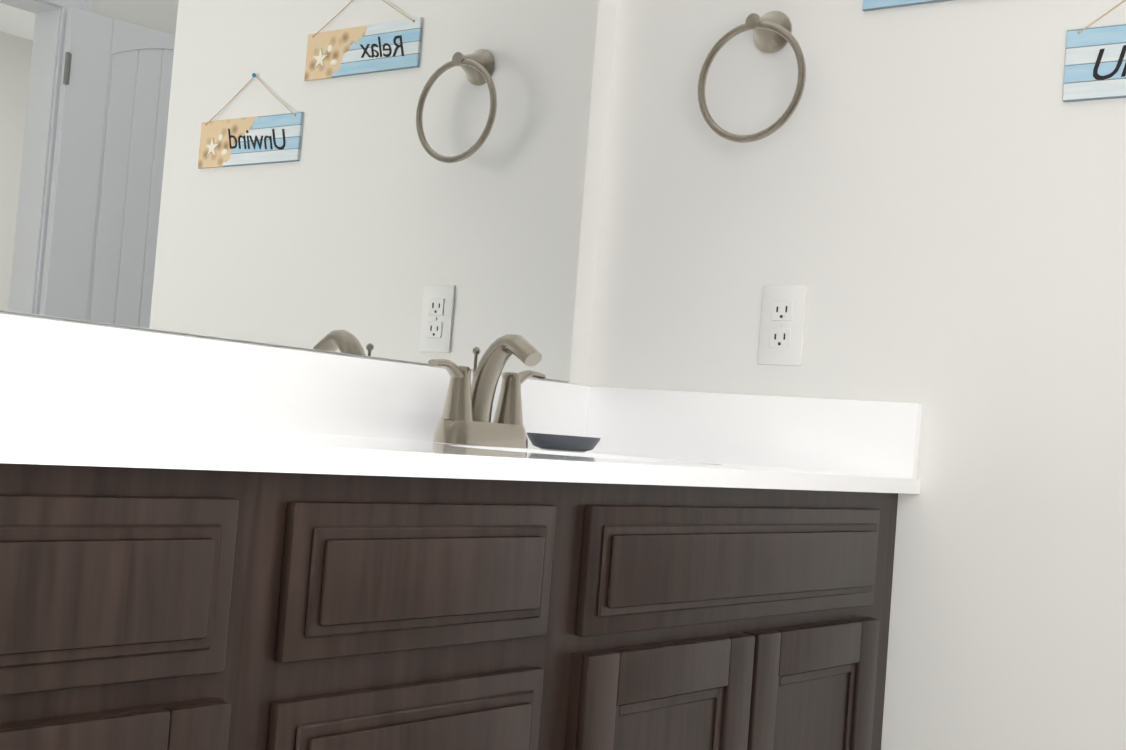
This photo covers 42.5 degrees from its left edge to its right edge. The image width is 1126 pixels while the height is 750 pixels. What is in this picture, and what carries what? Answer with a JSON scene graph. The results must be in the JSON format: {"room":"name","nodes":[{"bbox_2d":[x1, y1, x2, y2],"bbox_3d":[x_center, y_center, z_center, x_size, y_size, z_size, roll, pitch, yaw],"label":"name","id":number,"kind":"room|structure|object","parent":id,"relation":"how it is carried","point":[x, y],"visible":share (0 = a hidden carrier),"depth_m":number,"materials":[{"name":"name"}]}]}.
{"room":"bathroom","nodes":[
{"label":"bathroom","id":0,"kind":"room"},
{"bbox_2d":[0,0,616,385],"bbox_3d":[-0.131,-0.384,2.118,0.120,2.740,3.340,3,-3,37],"label":"wall","id":1,"kind":"structure","parent":0,"point":[591,207],"depth_m":2.26,"materials":[{"name":"white paint"}]},
{"bbox_2d":[0,0,597,381],"bbox_3d":[-0.461,-0.578,1.569,0.006,1.047,1.690,3,-3,37],"label":"mirror","id":2,"kind":"object","parent":1,"relation":"attached to","point":[400,180],"visible":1,"depth_m":1.77,"materials":[{"name":"clear glass"}]},
{"bbox_2d":[587,0,1125,749],"bbox_3d":[0.562,-0.335,2.003,1.125,2.740,0.160,3,-3,37],"label":"wall","id":3,"kind":"structure","parent":0,"point":[925,204],"depth_m":1.92,"materials":[{"name":"white paint"}]},
{"bbox_2d":[697,11,805,142],"bbox_3d":[0.282,-0.432,2.084,0.175,0.205,0.062,3,-3,37],"label":"towel ring","id":4,"kind":"object","parent":3,"relation":"attached to","point":[772,30],"visible":1,"depth_m":2.08,"materials":[{"name":"silver metal"}]},
{"bbox_2d":[758,285,806,365],"bbox_3d":[0.311,-0.073,2.061,0.070,0.115,0.008,3,-3,37],"label":"outlet","id":5,"kind":"object","parent":3,"relation":"attached to","point":[782,326],"visible":1,"depth_m":2.06,"materials":[{"name":"white plastic"}]},
{"bbox_2d":[862,0,951,10],"bbox_3d":[0.538,-0.586,1.937,0.288,0.164,0.011,3,-3,37],"label":"sign","id":6,"kind":"object","parent":3,"relation":"attached to","point":[869,5],"visible":1,"depth_m":2.00,"materials":[{"name":"blue wood"}]},
{"bbox_2d":[1063,0,1125,101],"bbox_3d":[0.757,-0.432,1.756,0.290,0.178,0.011,3,-3,37],"label":"sign","id":7,"kind":"object","parent":3,"relation":"attached to","point":[1095,62],"visible":1,"depth_m":1.82,"materials":[{"name":"blue wood"}]},
{"bbox_3d":[2.247,1.140,0.478,6.240,0.060,6.400,3,-3,37],"label":"floor","id":8,"kind":"structure","parent":0,"visible":0},
{"bbox_2d":[0,313,922,749],"bbox_3d":[-0.320,0.450,1.361,0.559,0.990,1.798,3,-3,37],"label":"bathroom vanity","id":9,"kind":"object","parent":8,"relation":"on","point":[214,545],"visible":1,"depth_m":1.31,"materials":[{"name":"brown wood"}]},
{"bbox_2d":[428,334,545,447],"bbox_3d":[-0.079,0.018,1.863,0.110,0.145,0.219,3,-3,37],"label":"faucet","id":10,"kind":"object","parent":9,"relation":"on","point":[466,414],"visible":1,"depth_m":1.85,"materials":[{"name":"silver metal"}]},
{"bbox_2d":[527,432,600,451],"bbox_3d":[0.001,0.093,2.015,0.094,0.021,0.120,3,-3,37],"label":"soap dish","id":11,"kind":"object","parent":9,"relation":"on","point":[562,442],"visible":1,"depth_m":1.97,"materials":[{"name":"grey ceramic"}]}
]}

